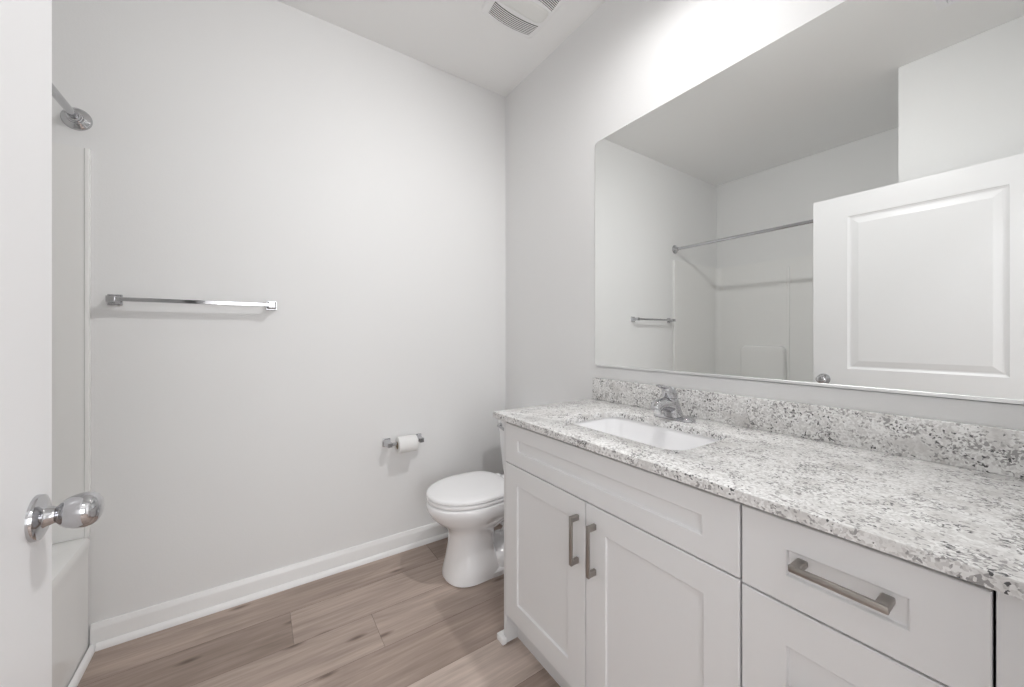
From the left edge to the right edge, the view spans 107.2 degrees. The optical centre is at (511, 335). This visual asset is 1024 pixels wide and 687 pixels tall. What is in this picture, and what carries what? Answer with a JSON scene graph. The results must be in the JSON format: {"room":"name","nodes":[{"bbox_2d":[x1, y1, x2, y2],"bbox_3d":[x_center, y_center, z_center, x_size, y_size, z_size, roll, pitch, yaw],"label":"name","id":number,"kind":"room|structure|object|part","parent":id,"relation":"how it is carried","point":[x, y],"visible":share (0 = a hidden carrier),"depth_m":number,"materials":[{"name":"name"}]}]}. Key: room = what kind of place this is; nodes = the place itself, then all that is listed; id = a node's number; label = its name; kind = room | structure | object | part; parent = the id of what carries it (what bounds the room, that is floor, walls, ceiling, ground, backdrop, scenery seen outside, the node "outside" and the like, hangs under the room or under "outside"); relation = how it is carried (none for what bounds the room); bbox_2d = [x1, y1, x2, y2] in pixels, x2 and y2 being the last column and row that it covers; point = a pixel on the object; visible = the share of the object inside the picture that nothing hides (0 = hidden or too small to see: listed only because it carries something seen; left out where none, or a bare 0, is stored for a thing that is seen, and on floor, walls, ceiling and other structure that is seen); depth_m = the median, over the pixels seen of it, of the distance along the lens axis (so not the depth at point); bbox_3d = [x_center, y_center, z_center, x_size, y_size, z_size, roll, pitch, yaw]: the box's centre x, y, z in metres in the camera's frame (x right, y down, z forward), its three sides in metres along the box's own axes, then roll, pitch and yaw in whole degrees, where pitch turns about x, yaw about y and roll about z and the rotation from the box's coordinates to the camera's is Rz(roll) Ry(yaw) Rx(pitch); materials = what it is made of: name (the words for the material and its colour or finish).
{"room":"bathroom","nodes":[
{"label":"bathroom","id":0,"kind":"room"},
{"bbox_2d":[52,0,505,647],"bbox_3d":[-1.166,-0.189,1.767,2.845,2.740,0.100,0,0,-34],"label":"wall","id":1,"kind":"structure","parent":0,"point":[256,151],"depth_m":1.74,"materials":[{"name":"white paint"}]},
{"bbox_2d":[52,83,92,130],"bbox_3d":[-1.194,-0.803,0.777,0.082,0.082,1.511,0,0,-34],"label":"shower curtain rod","id":2,"kind":"object","parent":1,"relation":"attached to","point":[74,118],"visible":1,"depth_m":1.38,"materials":[{"name":"silver metal"}]},
{"bbox_3d":[-1.194,-0.803,0.777,0.025,0.025,1.485,0,0,-34],"label":"rod","id":3,"kind":"part","parent":2,"relation":"part of","materials":[{"name":"silver metal"}]},
{"bbox_2d":[68,645,94,686],"bbox_3d":[-1.155,1.170,0.799,0.016,0.022,1.489,0,0,-34],"label":"trim","id":4,"kind":"structure","parent":1,"relation":"attached to","point":[86,659],"depth_m":1.32,"materials":[{"name":"white paint"}]},
{"bbox_2d":[105,294,276,309],"bbox_3d":[-1.304,-0.137,1.573,0.551,0.042,0.068,0,0,-34],"label":"towel bar","id":5,"kind":"object","parent":1,"relation":"attached to","point":[111,299],"visible":1,"depth_m":1.52,"materials":[{"name":"silver metal"}]},
{"bbox_3d":[-1.514,-0.137,1.431,0.042,0.042,0.068,0,0,-34],"label":"post","id":6,"kind":"part","parent":5,"relation":"part of","materials":[{"name":"silver metal"}]},
{"bbox_3d":[-1.093,-0.137,1.716,0.042,0.042,0.068,0,0,-34],"label":"post","id":7,"kind":"part","parent":5,"relation":"part of","materials":[{"name":"silver metal"}]},
{"bbox_2d":[90,522,447,651],"bbox_3d":[-0.811,1.134,1.940,1.864,0.094,0.013,0,0,-34],"label":"baseboard","id":8,"kind":"structure","parent":1,"relation":"attached to","point":[100,631],"depth_m":1.68,"materials":[{"name":"white paint"}]},
{"bbox_2d":[382,433,423,447],"bbox_3d":[-0.587,0.576,2.054,0.215,0.042,0.078,0,0,-34],"label":"toilet paper holder","id":9,"kind":"object","parent":1,"relation":"attached to","point":[386,442],"visible":0.8,"depth_m":2.02,"materials":[{"name":"silver metal"}]},
{"bbox_3d":[-0.658,0.576,2.005,0.042,0.042,0.078,0,0,-34],"label":"post","id":10,"kind":"part","parent":9,"relation":"part of","materials":[{"name":"silver metal"}]},
{"bbox_2d":[395,434,418,453],"bbox_3d":[-0.568,0.585,2.037,0.105,0.087,0.087,0,0,-34],"label":"toilet paper roll","id":11,"kind":"object","parent":9,"relation":"hanging from","point":[408,443],"visible":0.95,"depth_m":2.01,"materials":[{"name":"white paper"}]},
{"bbox_3d":[-0.515,0.576,2.102,0.042,0.042,0.078,0,0,-34],"label":"post","id":12,"kind":"part","parent":9,"relation":"part of","materials":[{"name":"silver metal"}]},
{"bbox_2d":[77,524,559,686],"bbox_3d":[0.171,1.221,-0.206,2.845,0.080,4.867,0,0,-34],"label":"floor","id":13,"kind":"structure","parent":0,"point":[395,620],"depth_m":1.46,"materials":[{"name":"brown wood"}]},
{"bbox_2d":[52,538,89,686],"bbox_3d":[-1.484,0.965,0.580,0.775,0.429,1.497,0,0,-34],"label":"bathtub","id":14,"kind":"object","parent":13,"relation":"on","point":[69,558],"visible":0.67,"depth_m":1.27,"materials":[{"name":"white plastic"}]},
{"bbox_2d":[52,142,90,543],"bbox_3d":[-1.486,0.028,0.579,0.779,1.446,1.507,0,0,-34],"label":"tub surround","id":15,"kind":"object","parent":14,"relation":"on","point":[71,165],"visible":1,"depth_m":1.38,"materials":[{"name":"white plastic"}]},
{"bbox_2d":[426,418,503,587],"bbox_3d":[-0.115,0.818,1.958,0.672,0.726,0.436,0,0,-34],"label":"toilet","id":16,"kind":"object","parent":13,"relation":"on","point":[469,505],"visible":0.66,"depth_m":1.79,"materials":[{"name":"white ceramic"}]},
{"bbox_3d":[-0.220,0.787,1.895,0.416,0.018,0.360,0,0,-34],"label":"seat","id":17,"kind":"part","parent":16,"relation":"part of","materials":[{"name":"white plastic"}]},
{"bbox_3d":[-0.219,0.763,1.895,0.419,0.022,0.362,0,0,-34],"label":"lid","id":18,"kind":"part","parent":16,"relation":"part of","materials":[{"name":"white plastic"}]},
{"bbox_3d":[0.090,0.642,2.097,0.167,0.310,0.412,0,0,-34],"label":"tank","id":19,"kind":"part","parent":16,"relation":"part of","materials":[{"name":"white ceramic"}]},
{"bbox_2d":[504,421,1023,686],"bbox_3d":[0.528,0.751,1.097,0.588,0.859,1.233,0,0,-34],"label":"vanity cabinet","id":20,"kind":"object","parent":13,"relation":"on","point":[617,573],"visible":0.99,"depth_m":0.80,"materials":[{"name":"white paint"}]},
{"bbox_3d":[0.103,0.775,1.276,0.021,0.582,0.420,0,0,-34],"label":"door","id":21,"kind":"part","parent":20,"relation":"part of","materials":[{"name":"white paint"}]},
{"bbox_3d":[0.183,0.602,1.111,0.032,0.144,0.012,0,0,-34],"label":"handle","id":22,"kind":"part","parent":20,"relation":"part of","materials":[{"name":"silver metal"}]},
{"bbox_3d":[0.221,0.602,1.054,0.032,0.144,0.012,0,0,-34],"label":"handle","id":23,"kind":"part","parent":20,"relation":"part of","materials":[{"name":"silver metal"}]},
{"bbox_3d":[0.340,0.775,0.925,0.021,0.582,0.420,0,0,-34],"label":"door","id":24,"kind":"part","parent":20,"relation":"part of","materials":[{"name":"white paint"}]},
{"bbox_2d":[493,398,1023,599],"bbox_3d":[0.521,0.311,1.120,0.575,0.022,1.279,0,0,-34],"label":"countertop","id":25,"kind":"structure","parent":20,"relation":"on","point":[966,524],"depth_m":0.75,"materials":[{"name":"stone"}]},
{"bbox_2d":[573,417,719,449],"bbox_3d":[0.415,0.392,1.235,0.325,0.140,0.496,0,0,-34],"label":"sink","id":26,"kind":"object","parent":25,"relation":"in","point":[660,437],"visible":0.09,"depth_m":1.36,"materials":[{"name":"white ceramic"}]},
{"bbox_2d":[650,384,695,422],"bbox_3d":[0.545,0.235,1.331,0.151,0.130,0.155,0,0,-34],"label":"faucet","id":27,"kind":"object","parent":25,"relation":"on","point":[669,404],"visible":1,"depth_m":1.32,"materials":[{"name":"silver metal"}]},
{"bbox_3d":[0.534,0.250,1.324,0.126,0.066,0.053,0,0,-34],"label":"spout","id":28,"kind":"part","parent":27,"relation":"part of","materials":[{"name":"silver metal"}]},
{"bbox_3d":[0.544,0.195,1.331,0.104,0.050,0.051,0,0,-34],"label":"lever","id":29,"kind":"part","parent":27,"relation":"part of","materials":[{"name":"silver metal"}]},
{"bbox_3d":[0.583,0.292,1.357,0.055,0.015,0.155,0,0,-34],"label":"plate","id":30,"kind":"part","parent":27,"relation":"part of","materials":[{"name":"silver metal"}]},
{"bbox_3d":[0.527,0.401,0.610,0.041,0.012,0.126,0,0,-34],"label":"handle","id":31,"kind":"part","parent":20,"relation":"part of","materials":[{"name":"silver metal"}]},
{"bbox_3d":[0.546,0.631,0.622,0.021,0.285,0.305,0,0,-34],"label":"drawer","id":32,"kind":"part","parent":20,"relation":"part of","materials":[{"name":"white paint"}]},
{"bbox_3d":[0.546,0.409,0.622,0.021,0.151,0.305,0,0,-34],"label":"drawer","id":33,"kind":"part","parent":20,"relation":"part of","materials":[{"name":"white paint"}]},
{"bbox_2d":[277,0,605,96],"bbox_3d":[0.171,-1.609,-0.206,2.845,0.100,4.867,0,0,-34],"label":"ceiling","id":34,"kind":"structure","parent":0,"point":[454,37],"depth_m":1.94,"materials":[{"name":"white paint"}]},
{"bbox_2d":[482,0,565,37],"bbox_3d":[0.056,-1.546,1.762,0.304,0.028,0.304,0,0,-34],"label":"exhaust fan","id":35,"kind":"object","parent":34,"relation":"attached to","point":[526,18],"visible":1,"depth_m":1.79,"materials":[{"name":"white plastic"}]},
{"bbox_2d":[489,2,537,34],"bbox_3d":[0.003,-1.536,1.840,0.250,0.002,0.083,0,0,-34],"label":"grille","id":36,"kind":"object","parent":35,"relation":"attached to","point":[500,12],"depth_m":1.83,"materials":[{"name":"white plastic"}]},
{"bbox_2d":[539,0,559,10],"bbox_3d":[0.108,-1.536,1.684,0.250,0.002,0.083,0,0,-34],"label":"grille","id":37,"kind":"object","parent":35,"relation":"attached to","point":[545,5],"depth_m":1.75,"materials":[{"name":"white plastic"}]},
{"bbox_2d":[506,0,1023,429],"bbox_3d":[1.335,-0.189,0.522,0.100,2.740,4.767,0,0,-34],"label":"wall","id":38,"kind":"structure","parent":0,"point":[628,59],"depth_m":1.86,"materials":[{"name":"white paint"}]},
{"bbox_2d":[497,629,506,644],"bbox_3d":[0.183,1.169,1.608,0.558,0.024,0.043,0,0,-34],"label":"trim","id":39,"kind":"structure","parent":38,"relation":"attached to","point":[501,637],"depth_m":1.45,"materials":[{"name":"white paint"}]},
{"bbox_2d":[593,377,1023,478],"bbox_3d":[0.751,0.250,1.276,0.020,0.099,1.279,0,0,-34],"label":"backsplash","id":40,"kind":"structure","parent":38,"relation":"attached to","point":[997,450],"depth_m":1.01,"materials":[{"name":"stone"}]},
{"bbox_2d":[595,0,1023,405],"bbox_3d":[0.742,-0.387,1.299,0.011,1.071,1.230,0,0,-34],"label":"wall mirror","id":41,"kind":"object","parent":38,"relation":"attached to","point":[840,204],"visible":1,"depth_m":1.05,"materials":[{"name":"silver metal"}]},
{"bbox_3d":[0.376,-0.189,0.188,1.862,2.740,0.100,0,0,-34],"label":"wall","id":42,"kind":"structure","parent":0,"visible":0},
{"bbox_2d":[0,0,103,686],"bbox_3d":[-0.499,0.160,0.218,0.175,2.018,0.926,0,0,-34],"label":"door","id":43,"kind":"structure","parent":42,"relation":"in","point":[27,512],"depth_m":0.54,"materials":[{"name":"white paint"}]},
{"bbox_3d":[-0.685,0.273,0.582,0.074,0.067,0.067,0,0,-34],"label":"knob","id":44,"kind":"part","parent":43,"relation":"part of","materials":[{"name":"silver metal"}]}
]}

